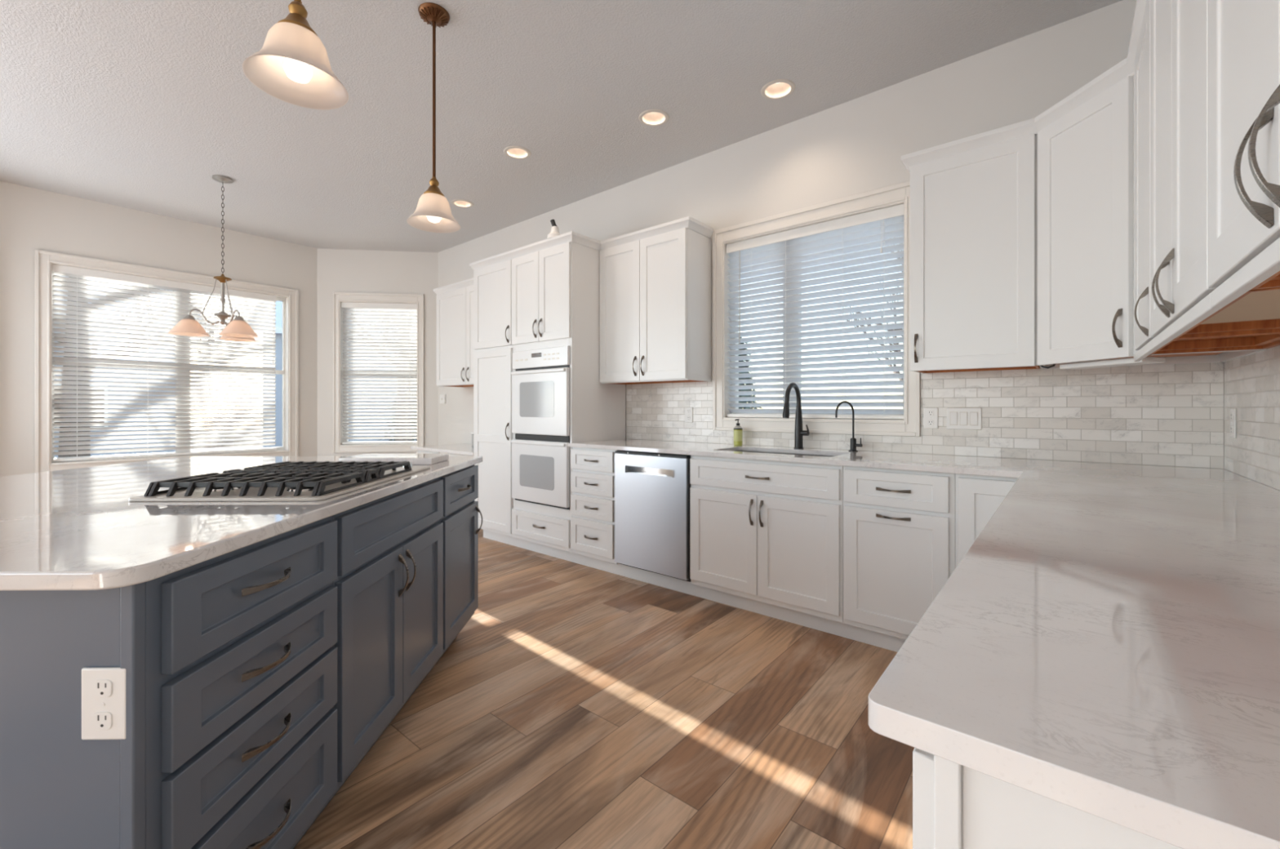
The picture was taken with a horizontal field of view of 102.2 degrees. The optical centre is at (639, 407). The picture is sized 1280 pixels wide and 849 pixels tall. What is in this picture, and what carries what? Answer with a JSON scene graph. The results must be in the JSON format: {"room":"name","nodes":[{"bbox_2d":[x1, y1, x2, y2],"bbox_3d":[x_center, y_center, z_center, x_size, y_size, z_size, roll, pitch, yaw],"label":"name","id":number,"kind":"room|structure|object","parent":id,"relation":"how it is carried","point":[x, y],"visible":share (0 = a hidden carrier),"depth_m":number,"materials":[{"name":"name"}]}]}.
{"room":"kitchen","nodes":[
{"label":"kitchen","id":0,"kind":"room"},
{"bbox_2d":[0,181,317,476],"bbox_3d":[-4.589,-0.350,5.191,0.150,3.040,2.549,0,0,40],"label":"wall","id":1,"kind":"structure","parent":0,"point":[32,219],"depth_m":4.68,"materials":[{"name":"paint"}]},
{"bbox_2d":[35,249,297,472],"bbox_3d":[-4.578,-0.388,5.182,0.169,1.917,1.949,0,0,40],"label":"window","id":2,"kind":"structure","parent":1,"relation":"in","point":[44,260],"depth_m":4.87,"materials":[{"name":"paint"}]},
{"bbox_2d":[51,263,276,462],"bbox_3d":[-4.590,-0.391,5.126,0.073,1.719,1.655,0,0,40],"label":"window blind","id":3,"kind":"object","parent":2,"relation":"attached to","point":[59,270],"visible":0.98,"depth_m":4.99,"materials":[{"name":"white plastic"}]},
{"bbox_2d":[317,248,438,456],"bbox_3d":[-3.115,-0.350,6.203,1.562,3.040,0.150,0,0,-7],"label":"wall","id":4,"kind":"structure","parent":0,"point":[339,270],"depth_m":6.12,"materials":[{"name":"paint"}]},
{"bbox_2d":[333,292,423,453],"bbox_3d":[-3.102,-0.417,6.190,1.018,1.885,0.169,0,0,-7],"label":"window","id":5,"kind":"structure","parent":4,"relation":"in","point":[338,297],"depth_m":6.11,"materials":[{"name":"paint"}]},
{"bbox_2d":[341,302,417,444],"bbox_3d":[-3.102,-0.410,6.163,0.857,1.679,0.073,0,0,-7],"label":"window blind","id":6,"kind":"object","parent":5,"relation":"attached to","point":[406,312],"visible":0.92,"depth_m":6.17,"materials":[{"name":"white plastic"}]},
{"bbox_2d":[0,0,1122,252],"bbox_3d":[-2.682,-1.970,1.700,7.700,0.200,7.600,0,0,40],"label":"ceiling","id":7,"kind":"structure","parent":0,"point":[135,104],"depth_m":3.02,"materials":[{"name":"grey paint"}]},
{"bbox_2d":[168,174,258,342],"bbox_3d":[-3.438,-1.224,4.171,0.556,1.289,0.603,0,0,-39],"label":"chandelier","id":8,"kind":"object","parent":7,"relation":"hanging from","point":[237,330],"visible":1,"depth_m":4.15,"materials":[{"name":"white glass"}]},
{"bbox_2d":[242,0,348,110],"bbox_3d":[-0.919,-1.369,1.387,0.238,0.999,0.238,0,0,40],"label":"pendant lamp","id":9,"kind":"object","parent":7,"relation":"hanging from","point":[292,65],"visible":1,"depth_m":1.38,"materials":[{"name":"white glass"}]},
{"bbox_2d":[406,2,460,232],"bbox_3d":[-0.977,-1.369,2.448,0.238,0.999,0.238,0,0,40],"label":"pendant lamp","id":10,"kind":"object","parent":7,"relation":"hanging from","point":[433,213],"visible":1,"depth_m":2.44,"materials":[{"name":"white glass"}]},
{"bbox_2d":[451,199,473,208],"bbox_3d":[-1.622,-1.935,4.718,0.196,0.140,0.196,0,0,40],"label":"recessed light","id":11,"kind":"object","parent":7,"relation":"in","point":[458,202],"visible":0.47,"depth_m":4.77,"materials":[{"name":"white plastic"}]},
{"bbox_2d":[503,146,530,159],"bbox_3d":[-0.898,-1.935,3.778,0.196,0.140,0.196,0,0,40],"label":"recessed light","id":12,"kind":"object","parent":7,"relation":"in","point":[513,152],"visible":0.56,"depth_m":3.83,"materials":[{"name":"white plastic"}]},
{"bbox_2d":[638,109,668,126],"bbox_3d":[0.089,-1.935,3.327,0.196,0.140,0.196,0,0,40],"label":"recessed light","id":13,"kind":"object","parent":7,"relation":"in","point":[651,117],"visible":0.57,"depth_m":3.38,"materials":[{"name":"white plastic"}]},
{"bbox_2d":[760,79,795,99],"bbox_3d":[0.810,-1.935,3.031,0.196,0.140,0.196,0,0,40],"label":"recessed light","id":14,"kind":"object","parent":7,"relation":"in","point":[778,89],"visible":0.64,"depth_m":3.08,"materials":[{"name":"white plastic"}]},
{"bbox_2d":[293,528,914,848],"bbox_3d":[-2.682,1.230,1.700,7.700,0.120,7.600,0,0,40],"label":"floor","id":15,"kind":"structure","parent":0,"point":[577,706],"depth_m":1.82,"materials":[{"name":"brown wood"}]},
{"bbox_2d":[0,582,457,848],"bbox_3d":[-1.586,0.729,1.770,1.478,0.883,1.862,0,0,-1],"label":"kitchen island","id":16,"kind":"object","parent":15,"relation":"on","point":[60,789],"visible":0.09,"depth_m":0.85,"materials":[{"name":"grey wood"}]},
{"bbox_2d":[81,666,125,739],"bbox_3d":[-0.882,0.487,0.850,0.074,0.118,0.008,0,0,-1],"label":"wall outlet","id":17,"kind":"object","parent":16,"relation":"attached to","point":[103,689],"visible":1,"depth_m":0.85,"materials":[{"name":"white plastic"}]},
{"bbox_2d":[93,711,112,729],"bbox_3d":[-0.882,0.513,0.847,0.030,0.029,0.002,0,0,-1],"label":"socket","id":18,"kind":"object","parent":17,"relation":"attached to","point":[101,720],"depth_m":0.85,"materials":[{"name":"white plastic"}]},
{"bbox_2d":[93,679,112,697],"bbox_3d":[-0.882,0.461,0.847,0.030,0.029,0.002,0,0,-1],"label":"socket","id":19,"kind":"object","parent":17,"relation":"attached to","point":[102,688],"depth_m":0.85,"materials":[{"name":"white plastic"}]},
{"bbox_2d":[145,515,337,848],"bbox_3d":[-1.115,0.678,1.144,0.652,0.783,0.546,0,0,-1],"label":"base cabinet","id":20,"kind":"object","parent":16,"relation":"attached to","point":[241,656],"visible":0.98,"depth_m":1.07,"materials":[{"name":"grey wood"}]},
{"bbox_2d":[0,456,482,591],"bbox_3d":[-1.602,0.271,1.769,1.565,0.030,1.947,0,0,-1],"label":"island countertop","id":21,"kind":"structure","parent":16,"relation":"on","point":[73,529],"depth_m":1.19,"materials":[{"name":"white stone"}]},
{"bbox_2d":[128,461,431,501],"bbox_3d":[-1.146,0.232,1.804,0.529,0.047,0.790,0,0,-1],"label":"gas cooktop","id":22,"kind":"object","parent":21,"relation":"in","point":[286,481],"visible":1,"depth_m":1.53,"materials":[{"name":"black metal"}]},
{"bbox_2d":[338,453,448,464],"bbox_3d":[-1.147,0.240,2.431,0.415,0.030,0.223,0,0,-1],"label":"ledge","id":23,"kind":"object","parent":21,"relation":"on","point":[416,459],"visible":0.8,"depth_m":2.34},
{"bbox_2d":[333,477,443,795],"bbox_3d":[-1.125,0.678,1.808,0.652,0.783,0.780,0,0,-1],"label":"base cabinet","id":24,"kind":"object","parent":16,"relation":"attached to","point":[389,581],"visible":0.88,"depth_m":1.68,"materials":[{"name":"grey wood"}]},
{"bbox_2d":[439,464,482,657],"bbox_3d":[-1.133,0.678,2.444,0.652,0.783,0.488,0,0,-1],"label":"base cabinet","id":25,"kind":"object","parent":16,"relation":"attached to","point":[460,520],"visible":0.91,"depth_m":2.43,"materials":[{"name":"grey wood"}]},
{"bbox_2d":[410,443,473,456],"bbox_3d":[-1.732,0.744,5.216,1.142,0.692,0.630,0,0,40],"label":"countertop","id":26,"kind":"structure","parent":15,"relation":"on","point":[460,449],"depth_m":5.12,"materials":[{"name":"white stone"}]},
{"bbox_2d":[471,432,473,446],"bbox_3d":[-1.666,0.324,5.297,0.100,0.147,0.100,0,0,28],"label":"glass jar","id":27,"kind":"object","parent":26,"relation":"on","point":[472,433],"visible":0.21,"depth_m":5.27,"materials":[{"name":"glass"}]},
{"bbox_2d":[473,259,512,537],"bbox_3d":[-1.089,-0.085,4.660,0.552,2.310,0.656,0,0,40],"label":"pantry cabinet","id":28,"kind":"object","parent":15,"relation":"on","point":[492,284],"visible":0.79,"depth_m":4.42,"materials":[{"name":"white paint"}]},
{"bbox_2d":[433,216,713,294],"bbox_3d":[-0.948,-1.260,4.558,3.349,0.064,0.646,0,0,40],"label":"crown molding","id":29,"kind":"structure","parent":28,"relation":"attached to","point":[688,222],"depth_m":3.90,"materials":[{"name":"white paint"}]},
{"bbox_2d":[546,219,560,238],"bbox_3d":[-0.619,-1.371,3.947,0.194,0.156,0.119,0,0,29],"label":"gadget","id":30,"kind":"object","parent":29,"relation":"on","point":[554,230],"visible":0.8,"depth_m":3.94,"materials":[{"name":"white plastic"}]},
{"bbox_2d":[511,241,626,552],"bbox_3d":[-0.601,-0.085,4.256,0.712,2.310,0.656,0,0,40],"label":"tall cabinet","id":31,"kind":"object","parent":15,"relation":"on","point":[555,290],"visible":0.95,"depth_m":3.98,"materials":[{"name":"white paint"}]},
{"bbox_2d":[511,345,569,509],"bbox_3d":[-0.619,0.146,4.229,0.668,1.213,0.592,0,0,40],"label":"double wall oven","id":32,"kind":"object","parent":31,"relation":"in","point":[540,380],"visible":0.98,"depth_m":3.99,"materials":[{"name":"white metal"}]},
{"bbox_2d":[570,446,621,564],"bbox_3d":[-0.153,0.678,3.886,0.446,0.783,0.656,0,0,40],"label":"base cabinet","id":33,"kind":"object","parent":15,"relation":"on","point":[593,473],"visible":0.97,"depth_m":3.65,"materials":[{"name":"white paint"}]},
{"bbox_2d":[614,450,690,582],"bbox_3d":[0.247,0.678,3.542,0.598,0.773,0.607,0,0,40],"label":"dishwasher","id":34,"kind":"object","parent":15,"relation":"on","point":[652,489],"visible":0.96,"depth_m":3.29,"materials":[{"name":"silver metal"}]},
{"bbox_2d":[483,529,906,652],"bbox_3d":[0.105,1.121,3.418,3.935,0.098,0.022,0,0,40],"label":"baseboard","id":35,"kind":"structure","parent":15,"relation":"on","point":[851,632],"depth_m":3.09,"materials":[{"name":"white paint"}]},
{"bbox_2d":[689,450,843,622],"bbox_3d":[0.835,0.678,3.069,0.907,0.783,0.656,0,0,40],"label":"base cabinet","id":36,"kind":"object","parent":15,"relation":"on","point":[766,531],"visible":0.91,"depth_m":2.80,"materials":[{"name":"white paint"}]},
{"bbox_2d":[843,466,955,639],"bbox_3d":[1.370,0.678,2.626,0.480,0.783,0.656,0,0,40],"label":"base cabinet","id":37,"kind":"object","parent":15,"relation":"on","point":[899,525],"visible":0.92,"depth_m":2.40,"materials":[{"name":"white paint"}]},
{"bbox_2d":[955,473,1017,568],"bbox_3d":[1.669,0.678,2.399,0.268,0.783,0.625,0,0,40],"label":"base cabinet","id":38,"kind":"object","parent":15,"relation":"on","point":[977,497],"visible":0.18,"depth_m":2.20,"materials":[{"name":"white paint"}]},
{"bbox_2d":[912,747,1182,848],"bbox_3d":[0.706,0.729,0.577,0.626,0.883,0.811,0,0,40],"label":"base cabinet","id":39,"kind":"object","parent":15,"relation":"on","point":[955,806],"visible":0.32,"depth_m":0.41,"materials":[{"name":"white paint"}]},
{"bbox_3d":[1.380,0.728,1.391,0.626,0.883,1.298,0,0,40],"label":"base cabinet","id":40,"kind":"object","parent":15,"relation":"on","visible":0},
{"bbox_2d":[567,439,1279,848],"bbox_3d":[0.295,0.269,2.163,3.329,0.026,2.759,0,0,40],"label":"countertop","id":41,"kind":"structure","parent":40,"relation":"on","point":[1106,646],"depth_m":0.56,"materials":[{"name":"white stone"}]},
{"bbox_2d":[733,418,742,445],"bbox_3d":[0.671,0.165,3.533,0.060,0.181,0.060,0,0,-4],"label":"soap bottle","id":42,"kind":"object","parent":41,"relation":"on","point":[737,429],"visible":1,"depth_m":3.51,"materials":[{"name":"green plastic"}]},
{"bbox_2d":[747,451,821,456],"bbox_3d":[0.831,0.384,3.063,0.749,0.193,0.364,0,0,40],"label":"sink","id":43,"kind":"object","parent":41,"relation":"in","point":[748,451],"visible":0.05,"depth_m":3.23,"materials":[{"name":"silver metal"}]},
{"bbox_2d":[782,382,808,448],"bbox_3d":[0.961,0.050,3.174,0.104,0.412,0.244,0,0,40],"label":"kitchen faucet","id":44,"kind":"object","parent":41,"relation":"on","point":[799,433],"visible":1,"depth_m":3.23,"materials":[{"name":"black metal"}]},
{"bbox_2d":[835,400,862,451],"bbox_3d":[1.221,0.107,3.045,0.165,0.297,0.070,0,0,-3],"label":"filter faucet","id":45,"kind":"object","parent":41,"relation":"on","point":[853,444],"visible":1,"depth_m":3.04,"materials":[{"name":"black metal"}]},
{"bbox_2d":[438,0,1193,467],"bbox_3d":[0.062,-0.350,4.244,6.545,3.040,0.150,0,0,40],"label":"wall","id":46,"kind":"structure","parent":0,"point":[855,146],"depth_m":3.20,"materials":[{"name":"paint"}]},
{"bbox_2d":[440,394,445,404],"bbox_3d":[-2.338,-0.105,6.116,0.110,0.110,0.025,0,0,40],"label":"light switch","id":47,"kind":"object","parent":46,"relation":"attached to","point":[442,397],"visible":1,"depth_m":6.10,"materials":[{"name":"white plastic"}]},
{"bbox_2d":[436,284,475,386],"bbox_3d":[-1.665,-0.739,5.338,1.180,1.007,0.358,0,0,40],"label":"upper cabinet","id":48,"kind":"object","parent":46,"relation":"attached to","point":[455,308],"visible":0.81,"depth_m":5.37,"materials":[{"name":"white paint"}]},
{"bbox_2d":[599,227,711,384],"bbox_3d":[0.091,-0.717,3.886,0.822,1.050,0.358,0,0,40],"label":"upper cabinet","id":49,"kind":"object","parent":46,"relation":"attached to","point":[655,291],"visible":1,"depth_m":3.71,"materials":[{"name":"white paint"}]},
{"bbox_2d":[712,180,920,436],"bbox_3d":[1.097,-0.561,3.369,1.341,1.442,0.169,0,0,40],"label":"window","id":50,"kind":"structure","parent":46,"relation":"in","point":[896,194],"depth_m":3.35,"materials":[{"name":"paint"}]},
{"bbox_2d":[726,204,903,419],"bbox_3d":[1.081,-0.553,3.347,1.165,1.238,0.074,0,0,40],"label":"window blind","id":51,"kind":"object","parent":50,"relation":"attached to","point":[850,233],"visible":0.84,"depth_m":3.30,"materials":[{"name":"white plastic"}]},
{"bbox_2d":[626,362,1223,468],"bbox_3d":[1.170,0.019,3.225,3.321,0.474,0.008,0,0,40],"label":"tile backsplash","id":52,"kind":"structure","parent":46,"relation":"attached to","point":[1163,415],"depth_m":2.53,"materials":[{"name":"tile"}]},
{"bbox_2d":[684,407,693,422],"bbox_3d":[0.366,0.052,3.879,0.070,0.115,0.008,0,0,40],"label":"wall outlet","id":53,"kind":"object","parent":52,"relation":"attached to","point":[688,411],"visible":1,"depth_m":3.88,"materials":[{"name":"white plastic"}]},
{"bbox_2d":[924,407,937,428],"bbox_3d":[1.607,0.056,2.853,0.070,0.115,0.008,0,0,40],"label":"wall outlet","id":54,"kind":"object","parent":52,"relation":"attached to","point":[931,414],"visible":1,"depth_m":2.85,"materials":[{"name":"white plastic"}]},
{"bbox_2d":[927,420,933,425],"bbox_3d":[1.605,0.083,2.851,0.030,0.029,0.002,0,0,40],"label":"socket","id":55,"kind":"object","parent":54,"relation":"attached to","point":[929,422],"depth_m":2.85,"materials":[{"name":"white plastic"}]},
{"bbox_2d":[927,410,933,416],"bbox_3d":[1.605,0.029,2.851,0.030,0.029,0.002,0,0,40],"label":"socket","id":56,"kind":"object","parent":54,"relation":"attached to","point":[930,413],"depth_m":2.85,"materials":[{"name":"white plastic"}]},
{"bbox_2d":[946,408,982,429],"bbox_3d":[1.726,0.057,2.752,0.160,0.115,0.011,0,0,40],"label":"switch plate","id":57,"kind":"object","parent":52,"relation":"attached to","point":[957,418],"visible":1,"depth_m":2.75,"materials":[{"name":"white plastic"}]},
{"bbox_2d":[910,133,1039,373],"bbox_3d":[1.669,-0.715,2.581,0.524,1.054,0.358,0,0,40],"label":"upper cabinet","id":58,"kind":"object","parent":46,"relation":"attached to","point":[974,213],"visible":0.95,"depth_m":2.46,"materials":[{"name":"white paint"}]},
{"bbox_2d":[1037,75,1266,368],"bbox_3d":[2.023,-0.716,2.124,0.613,1.052,0.612,0,0,40],"label":"upper cabinet","id":59,"kind":"object","parent":46,"relation":"attached to","point":[1086,157],"visible":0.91,"depth_m":2.08,"materials":[{"name":"white paint"}]},
{"bbox_2d":[901,0,1146,173],"bbox_3d":[1.287,-1.260,1.475,0.723,0.064,2.822,0,0,20],"label":"crown molding","id":60,"kind":"structure","parent":59,"relation":"attached to","point":[1124,68],"depth_m":2.25,"materials":[{"name":"white paint"}]},
{"bbox_2d":[1040,364,1055,368],"bbox_3d":[1.819,-0.195,2.306,0.010,0.038,0.074,0,0,-37],"label":"cord","id":61,"kind":"object","parent":59,"relation":"attached to","point":[1053,365],"visible":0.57,"depth_m":2.30,"materials":[{"name":"black plastic"}]},
{"bbox_2d":[1059,356,1164,368],"bbox_3d":[1.904,-0.181,2.098,0.100,0.022,0.340,0,0,-5],"label":"light","id":62,"kind":"object","parent":59,"relation":"attached to","point":[1148,360],"visible":0.9,"depth_m":2.05,"materials":[{"name":"white plastic"}]},
{"bbox_3d":[0.211,-0.350,-0.671,0.150,3.040,7.435,0,0,40],"label":"wall","id":63,"kind":"structure","parent":0,"visible":0},
{"bbox_2d":[1133,0,1279,361],"bbox_3d":[1.760,-0.706,1.604,0.356,1.072,0.528,0,0,40],"label":"upper cabinet","id":64,"kind":"object","parent":63,"relation":"attached to","point":[1143,340],"visible":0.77,"depth_m":1.68,"materials":[{"name":"white paint"}]},
{"bbox_2d":[1150,0,1279,348],"bbox_3d":[1.339,-0.706,1.095,0.356,1.072,0.789,0,0,40],"label":"upper cabinet","id":65,"kind":"object","parent":63,"relation":"attached to","point":[1180,293],"visible":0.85,"depth_m":1.14,"materials":[{"name":"white paint"}]},
{"bbox_2d":[1200,289,1279,324],"bbox_3d":[1.357,-0.225,1.084,0.250,0.012,0.560,0,0,40],"label":"board","id":66,"kind":"object","parent":65,"relation":"attached to","point":[1265,304],"visible":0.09,"depth_m":1.15,"materials":[{"name":"brown wood"}]},
{"bbox_2d":[1208,0,1279,307],"bbox_3d":[0.832,-0.706,0.483,0.356,1.072,0.795,0,0,40],"label":"upper cabinet","id":67,"kind":"object","parent":63,"relation":"attached to","point":[1244,35],"visible":1,"depth_m":0.71,"materials":[{"name":"white paint"}]},
{"bbox_2d":[1223,345,1279,490],"bbox_3d":[1.520,0.013,1.036,0.008,0.486,2.934,0,0,40],"label":"tile backsplash","id":68,"kind":"structure","parent":63,"relation":"attached to","point":[1251,382],"depth_m":1.80,"materials":[{"name":"tile"}]},
{"bbox_2d":[1230,408,1236,438],"bbox_3d":[2.331,0.060,2.030,0.008,0.115,0.070,0,0,40],"label":"wall outlet","id":69,"kind":"object","parent":68,"relation":"attached to","point":[1233,411],"visible":1,"depth_m":2.01,"materials":[{"name":"white plastic"}]},
{"label":"outside","id":70,"kind":"structure","parent":0,"visible":0},
{"bbox_2d":[190,430,262,451],"bbox_3d":[0.210,1.278,12.805,52.000,0.984,60.000,0,0,40],"label":"ground","id":71,"kind":"structure","parent":70,"point":[252,446],"depth_m":20.45,"materials":[{"name":"white"}]},
{"bbox_2d":[53,275,207,457],"bbox_3d":[-20.596,-1.280,12.755,8.800,6.100,13.800,0,0,40],"label":"house","id":72,"kind":"structure","parent":71,"relation":"on","point":[165,451],"depth_m":14.28,"materials":[{"name":"white"}]},
{"bbox_2d":[54,275,246,457],"bbox_3d":[-9.082,-1.715,8.124,4.892,6.778,4.251,0,0,40],"label":"bare tree","id":73,"kind":"object","parent":71,"relation":"on","point":[78,455],"visible":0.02,"depth_m":8.32,"materials":[{"name":"brown plant"}]},
{"bbox_2d":[248,301,417,447],"bbox_3d":[-9.555,-1.280,22.180,10.800,6.100,8.800,0,0,-30],"label":"house","id":74,"kind":"structure","parent":71,"relation":"on","point":[278,304],"depth_m":16.45,"materials":[{"name":"white"}]},
{"bbox_2d":[356,310,417,440],"bbox_3d":[-4.987,-1.437,10.795,4.405,6.221,4.178,0,0,23],"label":"bare tree","id":75,"kind":"object","parent":71,"relation":"on","point":[357,310],"visible":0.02,"depth_m":10.55,"materials":[{"name":"brown plant"}]},
{"bbox_2d":[377,349,417,440],"bbox_3d":[-5.955,-0.023,13.509,1.890,3.386,1.974,0,0,9],"label":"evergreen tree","id":76,"kind":"object","parent":71,"relation":"on","point":[411,349],"visible":0.06,"depth_m":13.14,"materials":[{"name":"green plant"}]},
{"bbox_3d":[8.084,1.560,12.909,23.980,0.220,21.800,0,0,40],"label":"snow","id":77,"kind":"object","parent":71,"relation":"on","visible":0},
{"bbox_2d":[738,337,766,408],"bbox_3d":[1.785,0.171,9.405,1.792,2.999,1.823,0,0,40],"label":"evergreen tree","id":78,"kind":"object","parent":77,"relation":"on","point":[740,402],"visible":0.05,"depth_m":9.20,"materials":[{"name":"green plant"}]},
{"bbox_2d":[842,236,902,380],"bbox_3d":[4.645,-0.905,8.742,3.028,5.156,3.829,0,0,-20],"label":"bare tree","id":79,"kind":"object","parent":77,"relation":"on","point":[895,365],"visible":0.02,"depth_m":9.20,"materials":[{"name":"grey plant"}]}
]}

